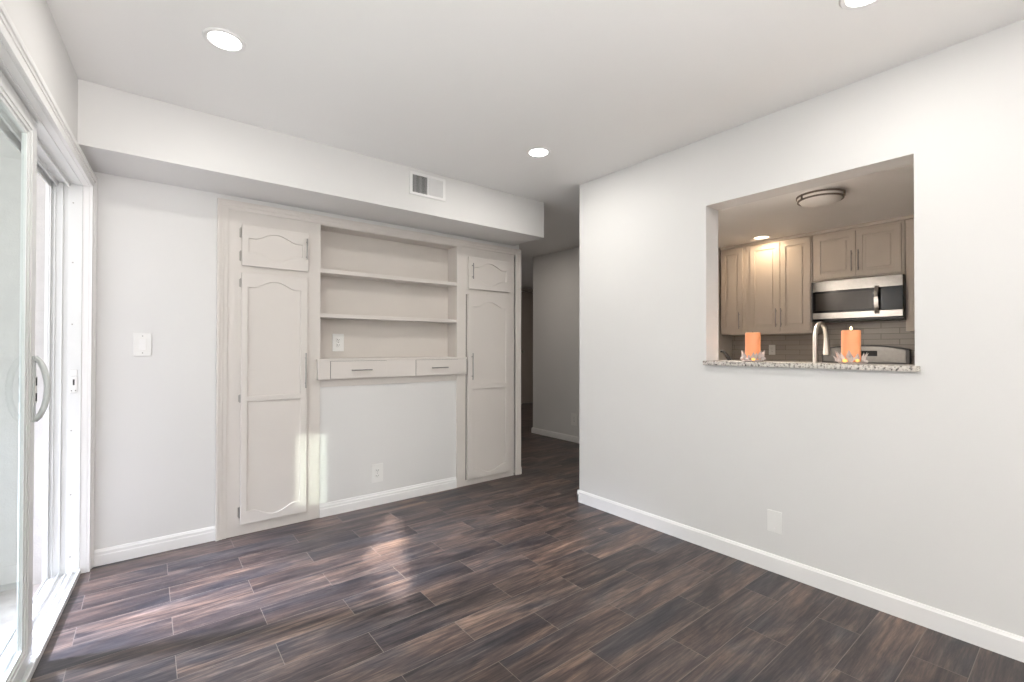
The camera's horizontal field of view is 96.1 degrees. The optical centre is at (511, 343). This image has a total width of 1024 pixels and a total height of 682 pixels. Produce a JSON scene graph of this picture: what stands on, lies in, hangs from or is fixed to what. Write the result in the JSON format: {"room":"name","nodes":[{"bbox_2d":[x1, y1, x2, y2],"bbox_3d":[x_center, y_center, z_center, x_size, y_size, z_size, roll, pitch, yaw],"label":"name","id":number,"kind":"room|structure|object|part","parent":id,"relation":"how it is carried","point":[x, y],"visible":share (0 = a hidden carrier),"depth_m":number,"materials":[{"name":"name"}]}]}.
{"room":"empty living room","nodes":[
{"label":"empty living room","id":0,"kind":"room"},
{"bbox_2d":[0,130,45,591],"bbox_3d":[-3.308,-0.246,1.914,2.049,2.920,0.335,0,-1,-35],"label":"wall","id":1,"kind":"structure","parent":0,"point":[10,157],"depth_m":2.29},
{"bbox_2d":[1,0,77,139],"bbox_3d":[-0.451,-0.038,-0.231,0.152,2.440,6.570,0,-1,-35],"label":"wall","id":2,"kind":"structure","parent":0,"point":[33,20],"depth_m":1.71,"materials":[{"name":"paint"}]},
{"bbox_2d":[42,184,48,581],"bbox_3d":[-2.369,-0.092,2.345,0.014,2.618,0.040,0,-1,-35],"label":"trim","id":3,"kind":"structure","parent":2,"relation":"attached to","point":[47,186],"depth_m":2.33,"materials":[{"name":"paint"}]},
{"bbox_2d":[0,0,97,681],"bbox_3d":[-1.597,0.148,1.408,0.177,2.099,2.530,0,-1,-35],"label":"door","id":4,"kind":"structure","parent":2,"relation":"in","point":[31,119],"depth_m":2.28,"materials":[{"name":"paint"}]},
{"bbox_3d":[-1.439,0.168,1.204,0.030,1.996,1.255,0,-1,-35],"label":"sliding panel","id":5,"kind":"part","parent":4,"relation":"part of","materials":[{"name":"white plastic"}]},
{"bbox_3d":[-1.767,0.170,1.708,0.005,0.100,0.016,0,-1,-35],"label":"lock plate","id":6,"kind":"part","parent":4,"relation":"part of","materials":[{"name":"plastic"}]},
{"bbox_3d":[-1.754,0.168,1.715,0.051,0.246,0.030,0,-1,-35],"label":"pull handle","id":7,"kind":"part","parent":4,"relation":"part of","materials":[{"name":"white plastic"}]},
{"bbox_3d":[-1.616,0.175,1.397,0.124,2.036,2.414,0,-1,-35],"label":"frame","id":8,"kind":"part","parent":4,"relation":"part of","materials":[{"name":"white plastic"}]},
{"bbox_3d":[-2.269,0.195,2.383,0.028,0.120,0.006,0,-1,-35],"label":"strike plate","id":9,"kind":"part","parent":4,"relation":"part of","materials":[{"name":"plastic"}]},
{"bbox_2d":[93,171,518,549],"bbox_3d":[-1.245,-0.010,3.457,3.140,2.440,0.275,0,-1,-38],"label":"wall","id":10,"kind":"structure","parent":0,"point":[155,414],"depth_m":2.65,"materials":[{"name":"paint"}]},
{"bbox_2d":[133,333,151,355],"bbox_3d":[-2.096,0.005,2.611,0.080,0.132,0.014,0,-1,-38],"label":"light switch","id":11,"kind":"object","parent":10,"relation":"attached to","point":[142,342],"visible":1,"depth_m":2.61,"materials":[{"name":"plastic"}]},
{"bbox_2d":[94,526,214,566],"bbox_3d":[-2.037,1.159,2.651,0.556,0.086,0.014,0,-1,-38],"label":"baseboard","id":12,"kind":"structure","parent":10,"relation":"attached to","point":[108,555],"depth_m":2.63,"materials":[{"name":"paint"}]},
{"bbox_2d":[77,79,543,245],"bbox_3d":[-1.015,-1.078,3.220,2.973,0.306,0.409,0,-1,-38],"label":"soffit","id":13,"kind":"structure","parent":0,"point":[120,132],"depth_m":2.71,"materials":[{"name":"paint"}]},
{"bbox_2d":[409,170,445,201],"bbox_3d":[-0.600,-1.121,3.282,0.284,0.160,0.010,0,-1,-38],"label":"air vent","id":14,"kind":"object","parent":13,"relation":"in","point":[420,184],"visible":1,"depth_m":3.27,"materials":[{"name":"white metal"}]},
{"bbox_2d":[30,402,1023,681],"bbox_3d":[1.177,1.276,3.709,7.732,0.120,10.833,0,-1,-38],"label":"floor","id":15,"kind":"structure","parent":0,"point":[514,578],"depth_m":2.06,"materials":[{"name":"brown wood"}]},
{"bbox_2d":[215,198,520,540],"bbox_3d":[-0.900,0.163,3.609,2.408,2.098,0.231,0,-1,-38],"label":"tall cabinet","id":16,"kind":"object","parent":15,"relation":"on","point":[421,385],"visible":1,"depth_m":3.41,"materials":[{"name":"paint"}]},
{"bbox_3d":[-1.554,0.345,3.016,0.383,1.574,0.015,0,-1,-38],"label":"inset panel","id":17,"kind":"part","parent":16,"relation":"part of","materials":[{"name":"paint"}]},
{"bbox_3d":[-1.548,0.345,3.009,0.391,1.582,0.016,0,-1,-38],"label":"tall door","id":18,"kind":"part","parent":16,"relation":"part of","materials":[{"name":"paint"}]},
{"bbox_3d":[-1.545,-0.620,3.018,0.396,0.258,0.016,0,-1,-38],"label":"door","id":19,"kind":"part","parent":16,"relation":"part of","materials":[{"name":"paint"}]},
{"bbox_3d":[-1.550,-0.620,3.025,0.388,0.250,0.015,0,-1,-38],"label":"inset panel","id":20,"kind":"part","parent":16,"relation":"part of","materials":[{"name":"paint"}]},
{"bbox_3d":[-1.393,0.181,3.107,0.008,0.236,0.026,0,-1,-38],"label":"handle","id":21,"kind":"part","parent":16,"relation":"part of","materials":[{"name":"silver metal"}]},
{"bbox_2d":[332,334,343,350],"bbox_3d":[-1.293,-0.009,3.424,0.084,0.130,0.010,0,-1,-38],"label":"wall outlet","id":22,"kind":"object","parent":16,"relation":"attached to","point":[337,339],"visible":1,"depth_m":3.42,"materials":[{"name":"plastic"}]},
{"bbox_3d":[-1.106,0.186,3.340,0.409,0.120,0.015,0,-1,-38],"label":"drawer","id":23,"kind":"part","parent":16,"relation":"part of","materials":[{"name":"paint"}]},
{"bbox_3d":[-1.086,0.189,3.331,0.150,0.010,0.027,0,-1,-38],"label":"handle","id":24,"kind":"part","parent":16,"relation":"part of","materials":[{"name":"silver metal"}]},
{"bbox_2d":[371,463,382,482],"bbox_3d":[-1.011,0.972,3.458,0.090,0.138,0.010,0,-1,-38],"label":"wall outlet","id":25,"kind":"object","parent":16,"relation":"attached to","point":[376,469],"visible":1,"depth_m":3.45,"materials":[{"name":"plastic"}]},
{"bbox_3d":[-0.911,0.711,3.553,1.108,1.000,0.012,0,-1,-38],"label":"panel","id":26,"kind":"part","parent":16,"relation":"part of","materials":[{"name":"paint"}]},
{"bbox_3d":[-0.903,1.165,3.539,1.106,0.092,0.015,0,-1,-38],"label":"moulding","id":27,"kind":"part","parent":16,"relation":"part of","materials":[{"name":"paint"}]},
{"bbox_2d":[320,314,456,322],"bbox_3d":[-0.949,-0.193,3.610,1.108,0.026,0.148,0,-1,-38],"label":"shelf","id":28,"kind":"object","parent":16,"relation":"attached to","point":[341,318],"depth_m":3.57,"materials":[{"name":"paint"}]},
{"bbox_2d":[321,269,456,286],"bbox_3d":[-0.948,-0.507,3.612,1.108,0.028,0.148,0,-1,-38],"label":"shelf","id":29,"kind":"object","parent":16,"relation":"attached to","point":[329,274],"depth_m":3.56,"materials":[{"name":"paint"}]},
{"bbox_3d":[-0.604,0.190,3.738,0.387,0.120,0.015,0,-1,-38],"label":"drawer","id":30,"kind":"part","parent":16,"relation":"part of","materials":[{"name":"paint"}]},
{"bbox_3d":[-0.338,0.195,3.942,0.008,0.230,0.026,0,-1,-38],"label":"handle","id":31,"kind":"part","parent":16,"relation":"part of","materials":[{"name":"silver metal"}]},
{"bbox_3d":[-0.209,0.370,4.080,0.437,1.582,0.015,0,-1,-38],"label":"inset panel","id":32,"kind":"part","parent":16,"relation":"part of","materials":[{"name":"paint"}]},
{"bbox_3d":[-0.204,0.370,4.074,0.445,1.590,0.016,0,-1,-38],"label":"tall door","id":33,"kind":"part","parent":16,"relation":"part of","materials":[{"name":"paint"}]},
{"bbox_3d":[-0.201,-0.608,4.082,0.442,0.275,0.016,0,-1,-38],"label":"door","id":34,"kind":"part","parent":16,"relation":"part of","materials":[{"name":"paint"}]},
{"bbox_3d":[-0.206,-0.608,4.089,0.434,0.267,0.015,0,-1,-38],"label":"inset panel","id":35,"kind":"part","parent":16,"relation":"part of","materials":[{"name":"paint"}]},
{"bbox_2d":[822,345,910,364],"bbox_3d":[3.492,0.581,4.686,0.650,1.134,0.762,0,-1,-38],"label":"range","id":36,"kind":"object","parent":15,"relation":"on","point":[877,354],"visible":0.17,"depth_m":4.74,"materials":[{"name":"silver metal"}]},
{"bbox_3d":[1.935,0.768,2.452,0.573,0.879,2.448,0,-1,-38],"label":"base cabinet","id":37,"kind":"object","parent":15,"relation":"on","visible":0},
{"bbox_3d":[1.947,0.310,2.465,0.603,0.033,2.450,0,-1,-38],"label":"countertop","id":38,"kind":"structure","parent":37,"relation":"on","visible":0},
{"bbox_2d":[720,350,731,359],"bbox_3d":[1.528,0.171,3.143,0.104,0.254,0.216,0,-1,-38],"label":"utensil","id":39,"kind":"object","parent":38,"relation":"on","point":[727,356],"visible":0.18,"depth_m":3.19,"materials":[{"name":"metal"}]},
{"bbox_2d":[813,322,830,361],"bbox_3d":[1.825,0.083,2.669,0.229,0.424,0.115,0,-1,-38],"label":"kitchen faucet","id":40,"kind":"object","parent":38,"relation":"on","point":[826,347],"visible":0.67,"depth_m":2.66,"materials":[{"name":"silver metal"}]},
{"bbox_2d":[46,0,1023,288],"bbox_3d":[1.051,-1.299,3.679,8.000,0.150,10.750,0,-1,-38],"label":"ceiling","id":41,"kind":"structure","parent":0,"point":[462,90],"depth_m":2.10,"materials":[{"name":"paint"}]},
{"bbox_2d":[202,27,245,52],"bbox_3d":[-1.175,-1.238,1.883,0.154,0.006,0.154,0,-1,-38],"label":"recessed light","id":42,"kind":"object","parent":41,"relation":"in","point":[219,38],"visible":1,"depth_m":1.88,"materials":[{"name":"white plastic"}]},
{"bbox_2d":[526,147,550,157],"bbox_3d":[0.170,-1.228,2.958,0.156,0.006,0.156,0,-1,-38],"label":"recessed light","id":43,"kind":"object","parent":41,"relation":"in","point":[536,152],"visible":1,"depth_m":2.95,"materials":[{"name":"white plastic"}]},
{"bbox_2d":[752,235,770,239],"bbox_3d":[2.833,-1.205,5.230,0.190,0.006,0.190,0,-1,-38],"label":"recessed light","id":44,"kind":"object","parent":41,"relation":"in","point":[762,236],"visible":1,"depth_m":5.22,"materials":[{"name":"white plastic"}]},
{"bbox_2d":[796,187,845,207],"bbox_3d":[2.513,-1.171,3.749,0.338,0.100,0.343,0,-1,-38],"label":"flush ceiling light","id":45,"kind":"object","parent":41,"relation":"attached to","point":[826,196],"visible":1,"depth_m":3.66,"materials":[{"name":"white glass"}]},
{"bbox_2d":[839,0,879,9],"bbox_3d":[1.253,-1.236,1.628,0.156,0.006,0.156,0,-1,-38],"label":"recessed light","id":46,"kind":"object","parent":41,"relation":"in","point":[844,4],"visible":1,"depth_m":1.67,"materials":[{"name":"white plastic"}]},
{"bbox_2d":[533,246,579,436],"bbox_3d":[0.898,0.011,5.728,0.120,2.440,1.805,0,-1,-38],"label":"wall","id":47,"kind":"structure","parent":0,"point":[556,275],"depth_m":6.03,"materials":[{"name":"paint"}]},
{"bbox_2d":[532,427,578,442],"bbox_3d":[0.844,1.194,5.677,0.014,0.075,1.805,0,-1,-38],"label":"baseboard","id":48,"kind":"structure","parent":47,"relation":"attached to","point":[557,435],"depth_m":6.01,"materials":[{"name":"paint"}]},
{"bbox_2d":[571,413,576,425],"bbox_3d":[0.779,0.950,5.764,0.010,0.150,0.105,0,-1,-38],"label":"wall outlet","id":49,"kind":"object","parent":47,"relation":"attached to","point":[573,416],"visible":1,"depth_m":5.76,"materials":[{"name":"plastic"}]},
{"bbox_2d":[718,248,731,359],"bbox_3d":[1.940,0.010,5.338,2.570,2.440,0.100,0,-1,-38],"label":"wall","id":50,"kind":"structure","parent":0,"point":[724,341],"depth_m":5.83,"materials":[{"name":"paint"}]},
{"bbox_2d":[720,214,913,250],"bbox_3d":[3.451,-1.194,4.989,0.330,0.030,2.285,0,-1,-38],"label":"crown molding","id":51,"kind":"structure","parent":50,"relation":"attached to","point":[907,216],"depth_m":4.91,"materials":[{"name":"paint"}]},
{"bbox_2d":[579,19,1023,636],"bbox_3d":[2.271,-0.020,1.453,0.145,2.440,5.458,0,-1,-38],"label":"wall","id":52,"kind":"structure","parent":0,"point":[909,485],"depth_m":2.18,"materials":[{"name":"paint"}]},
{"bbox_2d":[767,509,781,534],"bbox_3d":[1.389,0.942,2.436,0.007,0.115,0.072,0,-1,-38],"label":"blank plate","id":53,"kind":"object","parent":52,"relation":"attached to","point":[774,518],"visible":1,"depth_m":2.43,"materials":[{"name":"plastic"}]},
{"bbox_2d":[577,490,1023,662],"bbox_3d":[2.203,1.155,1.400,0.014,0.090,5.472,0,-1,-38],"label":"baseboard","id":54,"kind":"structure","parent":52,"relation":"attached to","point":[999,641],"depth_m":2.21,"materials":[{"name":"paint"}]},
{"bbox_2d":[703,360,920,371],"bbox_3d":[1.521,0.112,2.418,0.212,0.025,0.982,0,-1,-38],"label":"sill","id":55,"kind":"structure","parent":52,"relation":"attached to","point":[814,365],"depth_m":2.27,"materials":[{"name":"white stone"}]},
{"bbox_2d":[740,351,765,361],"bbox_3d":[1.366,0.066,2.607,0.128,0.068,0.136,0,0,17],"label":"candle holder","id":56,"kind":"object","parent":55,"relation":"on","point":[744,357],"visible":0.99,"depth_m":2.56,"materials":[{"name":"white glass"}]},
{"bbox_3d":[1.364,0.095,2.607,0.110,0.010,0.110,0,-1,-38],"label":"dish","id":57,"kind":"part","parent":56,"relation":"part of","materials":[{"name":"clear glass"}]},
{"bbox_2d":[745,332,760,359],"bbox_3d":[1.364,0.010,2.607,0.078,0.160,0.078,0,-1,-38],"label":"pillar candle","id":58,"kind":"object","parent":56,"relation":"in","point":[752,339],"visible":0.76,"depth_m":2.58,"materials":[{"name":"orange wax"}]},
{"bbox_2d":[833,350,867,363],"bbox_3d":[1.656,0.064,2.240,0.137,0.069,0.148,0,-1,-38],"label":"candle holder","id":59,"kind":"object","parent":55,"relation":"on","point":[840,357],"visible":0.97,"depth_m":2.20,"materials":[{"name":"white glass"}]},
{"bbox_2d":[841,327,860,361],"bbox_3d":[1.652,0.001,2.243,0.078,0.173,0.078,0,-1,-38],"label":"pillar candle","id":60,"kind":"object","parent":59,"relation":"in","point":[850,339],"visible":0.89,"depth_m":2.21,"materials":[{"name":"orange wax"}]},
{"bbox_3d":[1.652,0.093,2.243,0.110,0.010,0.110,0,-1,-38],"label":"dish","id":61,"kind":"part","parent":59,"relation":"part of","materials":[{"name":"clear glass"}]},
{"bbox_3d":[-1.002,0.032,8.837,4.800,2.440,0.100,0,-1,-38],"label":"wall","id":62,"kind":"structure","parent":0,"visible":0},
{"bbox_2d":[521,288,532,402],"bbox_3d":[0.256,0.046,9.696,0.980,2.430,0.112,0,-1,-38],"label":"door","id":63,"kind":"structure","parent":62,"relation":"in","point":[527,296],"depth_m":9.77,"materials":[{"name":"paint"}]},
{"bbox_3d":[0.234,0.047,9.723,0.980,2.430,0.044,0,-1,-38],"label":"casing","id":64,"kind":"part","parent":63,"relation":"part of","materials":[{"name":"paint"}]},
{"bbox_3d":[4.214,0.007,4.440,0.120,2.440,4.130,0,-1,-38],"label":"wall","id":65,"kind":"structure","parent":0,"visible":0},
{"bbox_2d":[732,320,914,364],"bbox_3d":[3.945,-0.029,4.674,0.009,0.685,3.430,0,-1,-38],"label":"wall","id":66,"kind":"structure","parent":65,"relation":"attached to","point":[788,347],"depth_m":5.17,"materials":[{"name":"tile"}]},
{"bbox_2d":[721,247,745,334],"bbox_3d":[2.839,-0.641,5.763,0.378,1.063,0.303,0,-1,-38],"label":"upper cabinet","id":67,"kind":"object","parent":66,"relation":"attached to","point":[733,261],"visible":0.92,"depth_m":5.66,"materials":[{"name":"paint"}]},
{"bbox_3d":[2.716,-0.645,5.682,0.014,0.905,0.157,0,-1,-38],"label":"raised panel","id":68,"kind":"part","parent":67,"relation":"part of","materials":[{"name":"paint"}]},
{"bbox_2d":[769,345,774,354],"bbox_3d":[3.179,0.075,5.627,0.010,0.120,0.074,0,-1,-38],"label":"wall outlet","id":69,"kind":"object","parent":66,"relation":"attached to","point":[771,347],"visible":1,"depth_m":5.62,"materials":[{"name":"plastic"}]},
{"bbox_2d":[746,236,822,334],"bbox_3d":[3.153,-0.644,5.366,0.378,1.063,0.706,0,-1,-38],"label":"upper cabinet","id":70,"kind":"object","parent":66,"relation":"attached to","point":[779,274],"visible":0.94,"depth_m":5.24,"materials":[{"name":"paint"}]},
{"bbox_3d":[2.954,-0.647,5.379,0.018,1.011,0.331,0,-1,-38],"label":"door","id":71,"kind":"part","parent":70,"relation":"part of","materials":[{"name":"paint"}]},
{"bbox_3d":[2.955,-0.647,5.380,0.014,0.905,0.225,0,-1,-38],"label":"raised panel","id":72,"kind":"part","parent":70,"relation":"part of","materials":[{"name":"paint"}]},
{"bbox_3d":[3.154,-0.649,5.126,0.018,1.011,0.302,0,-1,-38],"label":"door","id":73,"kind":"part","parent":70,"relation":"part of","materials":[{"name":"paint"}]},
{"bbox_3d":[3.155,-0.649,5.127,0.014,0.905,0.196,0,-1,-38],"label":"raised panel","id":74,"kind":"part","parent":70,"relation":"part of","materials":[{"name":"paint"}]},
{"bbox_2d":[905,218,914,331],"bbox_3d":[4.011,-0.651,4.283,0.378,1.063,0.486,0,-1,-38],"label":"upper cabinet","id":75,"kind":"object","parent":66,"relation":"attached to","point":[909,223],"visible":0.2,"depth_m":4.35,"materials":[{"name":"paint"}]},
{"bbox_3d":[3.897,-0.655,4.188,0.018,1.011,0.440,0,-1,-38],"label":"door","id":76,"kind":"part","parent":75,"relation":"part of","materials":[{"name":"paint"}]},
{"bbox_2d":[813,220,905,281],"bbox_3d":[3.621,-0.919,4.788,0.388,0.520,0.776,0,-1,-38],"label":"upper cabinet","id":77,"kind":"object","parent":65,"relation":"attached to","point":[879,249],"visible":0.93,"depth_m":4.64,"materials":[{"name":"paint"}]},
{"bbox_3d":[3.387,-0.917,4.835,0.018,0.468,0.366,0,-1,-38],"label":"door","id":78,"kind":"part","parent":77,"relation":"part of","materials":[{"name":"paint"}]},
{"bbox_3d":[3.388,-0.917,4.836,0.014,0.362,0.260,0,-1,-38],"label":"raised panel","id":79,"kind":"part","parent":77,"relation":"part of","materials":[{"name":"paint"}]},
{"bbox_3d":[3.464,-0.847,4.697,0.032,0.210,0.011,0,-1,-38],"label":"handle","id":80,"kind":"part","parent":77,"relation":"part of","materials":[{"name":"silver metal"}]},
{"bbox_3d":[3.500,-0.846,4.652,0.032,0.208,0.011,0,-1,-38],"label":"handle","id":81,"kind":"part","parent":77,"relation":"part of","materials":[{"name":"silver metal"}]},
{"bbox_2d":[811,274,905,322],"bbox_3d":[3.594,-0.445,4.756,0.445,0.424,0.774,0,-1,-38],"label":"microwave","id":82,"kind":"object","parent":77,"relation":"attached to","point":[878,298],"visible":0.98,"depth_m":4.62,"materials":[{"name":"metal"}]},
{"bbox_3d":[3.408,-0.437,4.709,0.020,0.222,0.577,0,-1,-38],"label":"door","id":83,"kind":"part","parent":82,"relation":"part of","materials":[{"name":"black glass"}]},
{"bbox_3d":[3.550,-0.431,4.484,0.039,0.275,0.034,0,-1,-38],"label":"handle","id":84,"kind":"part","parent":82,"relation":"part of","materials":[{"name":"silver metal"}]},
{"bbox_3d":[3.642,-0.439,4.414,0.020,0.222,0.170,0,-1,-38],"label":"control panel","id":85,"kind":"part","parent":82,"relation":"part of","materials":[{"name":"black glass"}]},
{"bbox_3d":[3.616,-0.919,4.547,0.014,0.362,0.252,0,-1,-38],"label":"raised panel","id":86,"kind":"part","parent":77,"relation":"part of","materials":[{"name":"paint"}]},
{"bbox_3d":[3.615,-0.919,4.546,0.018,0.468,0.358,0,-1,-38],"label":"door","id":87,"kind":"part","parent":77,"relation":"part of","materials":[{"name":"paint"}]},
{"label":"outside","id":88,"kind":"structure","parent":0,"visible":0},
{"bbox_3d":[-9.795,1.432,-14.144,47.100,0.150,70.000,0,-1,-38],"label":"ground","id":89,"kind":"structure","parent":88,"visible":0},
{"bbox_2d":[0,583,41,649],"bbox_3d":[-2.031,1.338,0.195,2.174,0.270,4.600,0,-1,-35],"label":"patio slab","id":90,"kind":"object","parent":89,"relation":"on","point":[8,599],"depth_m":2.08,"materials":[{"name":"concrete"}]}
]}

